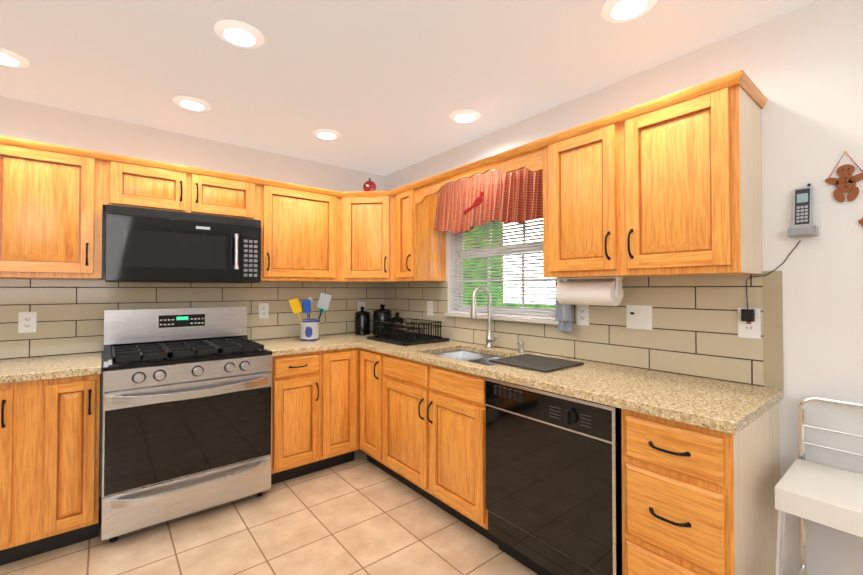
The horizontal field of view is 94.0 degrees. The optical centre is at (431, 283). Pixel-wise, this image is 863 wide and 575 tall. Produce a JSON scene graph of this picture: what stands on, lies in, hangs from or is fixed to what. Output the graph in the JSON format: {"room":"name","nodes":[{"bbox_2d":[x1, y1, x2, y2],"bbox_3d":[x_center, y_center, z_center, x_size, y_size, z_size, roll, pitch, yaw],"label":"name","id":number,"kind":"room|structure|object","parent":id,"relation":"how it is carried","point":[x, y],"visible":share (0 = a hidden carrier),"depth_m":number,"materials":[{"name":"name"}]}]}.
{"room":"kitchen","nodes":[
{"label":"kitchen","id":0,"kind":"room"},
{"bbox_2d":[0,96,384,496],"bbox_3d":[-2.231,0.145,2.522,4.720,2.407,0.120,1,-1,-39],"label":"wall","id":1,"kind":"structure","parent":0,"point":[20,119],"depth_m":2.74,"materials":[{"name":"white paint"}]},
{"bbox_2d":[0,135,3,277],"bbox_3d":[-2.513,-0.385,2.013,0.531,0.708,0.323,1,-1,-39],"label":"upper cabinet","id":2,"kind":"object","parent":1,"relation":"attached to","point":[1,137],"depth_m":2.07,"materials":[{"name":"brown wood"}]},
{"bbox_2d":[4,138,107,278],"bbox_3d":[-2.202,-0.381,2.265,0.544,0.708,0.323,1,-1,-39],"label":"upper cabinet","id":3,"kind":"object","parent":1,"relation":"attached to","point":[55,197],"depth_m":2.18,"materials":[{"name":"brown wood"}]},
{"bbox_2d":[104,154,203,213],"bbox_3d":[-1.797,-0.591,2.597,0.500,0.280,0.323,1,-1,-39],"label":"upper cabinet","id":4,"kind":"object","parent":1,"relation":"attached to","point":[132,182],"depth_m":2.47,"materials":[{"name":"brown wood"}]},
{"bbox_2d":[105,204,260,282],"bbox_3d":[-1.611,-0.224,2.657,0.841,0.436,0.436,1,-1,-39],"label":"over-the-range microwave","id":5,"kind":"object","parent":4,"relation":"attached to","point":[150,245],"visible":1,"depth_m":2.49,"materials":[{"name":"black metal"}]},
{"bbox_2d":[0,278,383,359],"bbox_3d":[-1.772,0.211,2.812,3.399,0.457,0.007,1,-1,-39],"label":"tile backsplash","id":6,"kind":"structure","parent":1,"relation":"attached to","point":[70,312],"depth_m":2.66,"materials":[{"name":"beige tile"}]},
{"bbox_2d":[18,312,36,332],"bbox_3d":[-2.345,0.228,2.336,0.075,0.120,0.007,1,-1,-39],"label":"outlet","id":7,"kind":"object","parent":6,"relation":"attached to","point":[27,322],"visible":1,"depth_m":2.33,"materials":[{"name":"white plastic"}]},
{"bbox_2d":[259,303,268,318],"bbox_3d":[-1.321,0.218,3.167,0.075,0.120,0.007,1,-1,-39],"label":"outlet","id":8,"kind":"object","parent":6,"relation":"attached to","point":[263,310],"visible":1,"depth_m":3.17,"materials":[{"name":"white plastic"}]},
{"bbox_2d":[358,302,364,310],"bbox_3d":[-0.645,0.231,3.714,0.075,0.120,0.007,1,-1,-39],"label":"outlet","id":9,"kind":"object","parent":6,"relation":"attached to","point":[361,304],"visible":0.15,"depth_m":3.71,"materials":[{"name":"white plastic"}]},
{"bbox_2d":[204,170,259,219],"bbox_3d":[-1.518,-0.587,2.823,0.506,0.280,0.323,1,-1,-39],"label":"upper cabinet","id":10,"kind":"object","parent":1,"relation":"attached to","point":[227,195],"depth_m":2.74,"materials":[{"name":"brown wood"}]},
{"bbox_2d":[256,178,343,281],"bbox_3d":[-1.032,-0.368,3.179,0.700,0.708,0.377,1,-1,-39],"label":"upper cabinet","id":11,"kind":"object","parent":1,"relation":"attached to","point":[302,227],"depth_m":3.05,"materials":[{"name":"brown wood"}]},
{"bbox_2d":[344,191,393,282],"bbox_3d":[-0.498,-0.364,3.463,0.608,0.708,0.608,1,-1,-39],"label":"upper cabinet","id":12,"kind":"object","parent":1,"relation":"attached to","point":[363,210],"depth_m":3.23,"materials":[{"name":"brown wood"}]},
{"bbox_2d":[363,178,375,190],"bbox_3d":[-0.512,-0.801,3.337,0.084,0.133,0.071,1,-1,-39],"label":"glass ornament","id":13,"kind":"object","parent":12,"relation":"on","point":[369,185],"visible":0.92,"depth_m":3.33,"materials":[{"name":"red glass"}]},
{"bbox_2d":[0,449,537,574],"bbox_3d":[-0.280,1.338,0.097,4.720,0.050,6.320,1,-1,-39],"label":"floor","id":14,"kind":"structure","parent":0,"point":[360,514],"depth_m":2.09,"materials":[{"name":"tile"}]},
{"bbox_2d":[0,374,100,565],"bbox_3d":[-2.213,0.904,2.027,0.838,0.874,0.652,1,-1,-39],"label":"base cabinet","id":15,"kind":"object","parent":14,"relation":"on","point":[49,462],"visible":0.98,"depth_m":1.95,"materials":[{"name":"brown wood"}]},
{"bbox_2d":[0,352,101,383],"bbox_3d":[-2.225,0.446,2.036,0.863,0.038,0.633,1,-1,-39],"label":"countertop","id":16,"kind":"structure","parent":15,"relation":"on","point":[17,370],"depth_m":2.05,"materials":[{"name":"stone"}]},
{"bbox_2d":[101,306,271,541],"bbox_3d":[-1.512,0.758,2.506,0.832,1.180,0.738,1,-1,-39],"label":"steel gas range","id":17,"kind":"object","parent":14,"relation":"on","point":[187,411],"visible":1,"depth_m":2.28,"materials":[{"name":"grey metal"}]},
{"bbox_2d":[270,348,497,544],"bbox_3d":[-0.161,0.911,2.511,1.260,0.874,1.328,1,-1,-39],"label":"base cabinet","id":18,"kind":"object","parent":14,"relation":"on","point":[418,427],"visible":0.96,"depth_m":1.89,"materials":[{"name":"brown wood"}]},
{"bbox_2d":[252,335,355,355],"bbox_3d":[-0.990,0.461,3.034,0.630,0.038,0.637,1,-1,-39],"label":"countertop","id":19,"kind":"structure","parent":18,"relation":"on","point":[292,345],"depth_m":2.90,"materials":[{"name":"stone"}]},
{"bbox_2d":[289,293,331,340],"bbox_3d":[-0.944,0.258,3.133,0.337,0.368,0.170,1,-1,-39],"label":"utensil crock","id":20,"kind":"object","parent":19,"relation":"on","point":[309,329],"visible":1,"depth_m":3.07,"materials":[{"name":"white ceramic"}]},
{"bbox_2d":[329,331,783,434],"bbox_3d":[0.225,0.454,2.538,0.634,0.038,2.939,1,-1,-39],"label":"countertop","id":21,"kind":"structure","parent":18,"relation":"on","point":[734,408],"depth_m":1.66,"materials":[{"name":"stone"}]},
{"bbox_2d":[355,307,369,334],"bbox_3d":[-0.605,0.326,3.523,0.132,0.243,0.132,1,-1,-39],"label":"canister","id":22,"kind":"object","parent":21,"relation":"on","point":[362,321],"visible":1,"depth_m":3.47,"materials":[{"name":"black ceramic"}]},
{"bbox_2d":[373,304,391,334],"bbox_3d":[-0.428,0.316,3.511,0.160,0.263,0.160,1,-1,-39],"label":"canister","id":23,"kind":"object","parent":21,"relation":"on","point":[382,313],"visible":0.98,"depth_m":3.45,"materials":[{"name":"black ceramic"}]},
{"bbox_2d":[391,312,403,332],"bbox_3d":[-0.290,0.347,3.436,0.110,0.198,0.110,1,-1,-39],"label":"canister","id":24,"kind":"object","parent":21,"relation":"on","point":[397,317],"visible":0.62,"depth_m":3.40,"materials":[{"name":"black ceramic"}]},
{"bbox_2d":[367,318,448,345],"bbox_3d":[-0.188,0.368,3.127,0.420,0.148,0.510,1,-1,-39],"label":"wire dish rack","id":25,"kind":"object","parent":21,"relation":"on","point":[405,337],"visible":1,"depth_m":3.03,"materials":[{"name":"black metal"}]},
{"bbox_2d":[433,350,503,365],"bbox_3d":[0.258,0.560,2.471,0.434,0.175,0.669,1,-1,-39],"label":"sink","id":26,"kind":"object","parent":21,"relation":"in","point":[474,357],"visible":0.12,"depth_m":2.74,"materials":[{"name":"silver metal"}]},
{"bbox_2d":[471,286,496,347],"bbox_3d":[0.362,0.226,2.657,0.199,0.418,0.134,1,-1,-39],"label":"gooseneck faucet","id":27,"kind":"object","parent":21,"relation":"on","point":[489,340],"visible":1,"depth_m":2.71,"materials":[{"name":"silver metal"}]},
{"bbox_2d":[516,341,524,352],"bbox_3d":[0.551,0.399,2.509,0.073,0.068,0.044,1,-1,-39],"label":"soap dispenser","id":28,"kind":"object","parent":21,"relation":"on","point":[521,344],"visible":1,"depth_m":2.51,"materials":[{"name":"white metal"}]},
{"bbox_2d":[489,354,583,372],"bbox_3d":[0.556,0.422,2.148,0.335,0.011,0.365,1,-1,-39],"label":"cutting board","id":29,"kind":"object","parent":21,"relation":"on","point":[544,364],"visible":1,"depth_m":2.11,"materials":[{"name":"grey plastic"}]},
{"bbox_2d":[485,377,621,574],"bbox_3d":[0.694,0.903,1.916,0.625,0.874,0.663,1,-1,-39],"label":"dishwasher","id":30,"kind":"object","parent":14,"relation":"on","point":[553,483],"visible":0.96,"depth_m":1.69,"materials":[{"name":"black metal"}]},
{"bbox_2d":[621,402,779,574],"bbox_3d":[1.026,0.897,1.529,0.653,0.874,0.344,1,-1,-39],"label":"drawers","id":31,"kind":"object","parent":14,"relation":"on","point":[697,500],"visible":0.88,"depth_m":1.35,"materials":[{"name":"brown wood"}]},
{"bbox_2d":[773,396,862,574],"bbox_3d":[1.305,0.871,1.207,0.539,0.916,0.388,1,-1,-39],"label":"chair","id":32,"kind":"object","parent":14,"relation":"on","point":[829,496],"visible":1,"depth_m":1.28,"materials":[{"name":"white"}]},
{"bbox_2d":[0,0,818,175],"bbox_3d":[-0.280,-1.118,0.132,4.720,0.050,6.320,1,-1,-39],"label":"ceiling","id":33,"kind":"structure","parent":0,"point":[384,87],"depth_m":1.94,"materials":[{"name":"grey paint"}]},
{"bbox_2d":[0,48,28,67],"bbox_3d":[-2.029,-1.062,1.893,0.196,0.012,0.196,1,-1,-39],"label":"recessed light","id":34,"kind":"object","parent":33,"relation":"in","point":[10,58],"visible":1,"depth_m":1.91,"materials":[{"name":"white"}]},
{"bbox_2d":[173,96,210,110],"bbox_3d":[-1.416,-1.055,2.382,0.196,0.012,0.196,1,-1,-39],"label":"recessed light","id":35,"kind":"object","parent":33,"relation":"in","point":[191,103],"visible":1,"depth_m":2.36,"materials":[{"name":"white"}]},
{"bbox_2d":[214,20,263,48],"bbox_3d":[-0.826,-1.064,1.735,0.196,0.012,0.196,1,-1,-39],"label":"recessed light","id":36,"kind":"object","parent":33,"relation":"in","point":[240,34],"visible":1,"depth_m":1.71,"materials":[{"name":"white"}]},
{"bbox_2d":[313,129,340,139],"bbox_3d":[-0.741,-1.048,2.852,0.196,0.012,0.196,1,-1,-39],"label":"recessed light","id":37,"kind":"object","parent":33,"relation":"in","point":[327,134],"visible":1,"depth_m":2.82,"materials":[{"name":"white"}]},
{"bbox_2d":[449,110,479,122],"bbox_3d":[0.212,-1.052,2.558,0.196,0.012,0.196,1,-1,-39],"label":"recessed light","id":38,"kind":"object","parent":33,"relation":"in","point":[464,116],"visible":1,"depth_m":2.53,"materials":[{"name":"white"}]},
{"bbox_2d":[601,0,656,22],"bbox_3d":[0.763,-1.067,1.557,0.196,0.012,0.196,1,-1,-39],"label":"recessed light","id":39,"kind":"object","parent":33,"relation":"in","point":[617,11],"visible":1,"depth_m":1.56,"materials":[{"name":"white"}]},
{"bbox_2d":[385,0,862,574],"bbox_3d":[1.545,0.130,1.516,0.120,2.407,6.200,1,-1,-39],"label":"wall","id":40,"kind":"structure","parent":0,"point":[801,68],"depth_m":1.55,"materials":[{"name":"white paint"}]},
{"bbox_2d":[384,182,445,281],"bbox_3d":[-0.143,-0.368,3.208,0.377,0.708,0.355,1,-1,-39],"label":"upper cabinet","id":41,"kind":"object","parent":40,"relation":"attached to","point":[414,251],"depth_m":3.09,"materials":[{"name":"brown wood"}]},
{"bbox_2d":[444,218,562,324],"bbox_3d":[0.482,-0.220,2.780,0.145,0.937,1.045,1,-1,-39],"label":"window","id":42,"kind":"structure","parent":40,"relation":"in","point":[529,320],"depth_m":2.80,"materials":[{"name":"white"}]},
{"bbox_2d":[434,168,542,232],"bbox_3d":[0.370,-0.558,2.675,0.127,0.398,1.095,1,-1,-39],"label":"valance curtain","id":43,"kind":"object","parent":42,"relation":"hanging from","point":[468,204],"visible":0.85,"depth_m":2.68,"materials":[{"name":"fabric"}]},
{"bbox_2d":[451,218,554,319],"bbox_3d":[0.471,-0.231,2.775,0.034,0.911,0.992,1,-1,-39],"label":"window blind slats","id":44,"kind":"structure","parent":42,"relation":"attached to","point":[501,287],"depth_m":2.76,"materials":[{"name":"white plastic"}]},
{"bbox_2d":[536,114,615,277],"bbox_3d":[0.830,-0.384,2.051,0.323,0.708,0.419,1,-1,-39],"label":"upper cabinet","id":45,"kind":"object","parent":40,"relation":"attached to","point":[578,164],"depth_m":1.94,"materials":[{"name":"brown wood"}]},
{"bbox_2d":[555,279,571,331],"bbox_3d":[0.757,0.125,2.303,0.048,0.300,0.105,1,-1,-39],"label":"cloth towel","id":46,"kind":"object","parent":45,"relation":"hanging from","point":[563,312],"visible":0.48,"depth_m":2.31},
{"bbox_2d":[556,277,623,305],"bbox_3d":[0.807,0.043,2.078,0.124,0.142,0.340,1,-1,-39],"label":"paper towel holder","id":47,"kind":"object","parent":45,"relation":"attached to","point":[604,293],"visible":1,"depth_m":2.02,"materials":[{"name":"white paper"}]},
{"bbox_2d":[384,271,783,388],"bbox_3d":[0.479,0.202,2.728,0.008,0.470,2.910,1,-1,-39],"label":"tile backsplash","id":48,"kind":"structure","parent":40,"relation":"attached to","point":[693,331],"depth_m":1.93,"materials":[{"name":"beige tile"}]},
{"bbox_2d":[427,301,432,315],"bbox_3d":[-0.012,0.208,3.321,0.008,0.120,0.075,1,-1,-39],"label":"light switch","id":49,"kind":"object","parent":48,"relation":"attached to","point":[429,308],"visible":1,"depth_m":3.31,"materials":[{"name":"white plastic"}]},
{"bbox_2d":[576,305,588,325],"bbox_3d":[0.849,0.177,2.260,0.007,0.120,0.075,1,-1,-39],"label":"outlet","id":50,"kind":"object","parent":48,"relation":"attached to","point":[582,314],"visible":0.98,"depth_m":2.26,"materials":[{"name":"white plastic"}]},
{"bbox_2d":[626,305,651,329],"bbox_3d":[1.042,0.171,2.021,0.008,0.120,0.125,1,-1,-39],"label":"light switch","id":51,"kind":"object","parent":48,"relation":"attached to","point":[638,316],"visible":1,"depth_m":2.02,"materials":[{"name":"white plastic"}]},
{"bbox_2d":[738,308,760,338],"bbox_3d":[1.322,0.166,1.676,0.008,0.125,0.075,1,-1,-39],"label":"outlet","id":52,"kind":"object","parent":48,"relation":"attached to","point":[746,329],"visible":0.85,"depth_m":1.67,"materials":[{"name":"white plastic"}]},
{"bbox_2d":[741,240,800,321],"bbox_3d":[1.361,-0.008,1.616,0.038,0.331,0.186,1,-1,-39],"label":"cord","id":53,"kind":"object","parent":52,"relation":"hanging from","point":[747,314],"visible":0.98,"depth_m":1.66,"materials":[{"name":"black plastic"}]},
{"bbox_2d":[616,70,766,276],"bbox_3d":[1.097,-0.389,1.720,0.323,0.708,0.431,1,-1,-39],"label":"upper cabinet","id":54,"kind":"object","parent":40,"relation":"attached to","point":[669,185],"depth_m":1.59,"materials":[{"name":"brown wood"}]},
{"bbox_2d":[787,183,822,240],"bbox_3d":[1.415,-0.273,1.535,0.064,0.214,0.100,1,-1,-39],"label":"phone","id":55,"kind":"object","parent":40,"relation":"attached to","point":[804,218],"visible":1,"depth_m":1.53,"materials":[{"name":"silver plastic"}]},
{"bbox_2d":[825,151,862,202],"bbox_3d":[1.505,-0.388,1.463,0.010,0.186,0.108,1,-1,-39],"label":"gingerbread man ornament","id":56,"kind":"object","parent":40,"relation":"attached to","point":[845,181],"visible":1,"depth_m":1.46,"materials":[{"name":"brown"}]}
]}

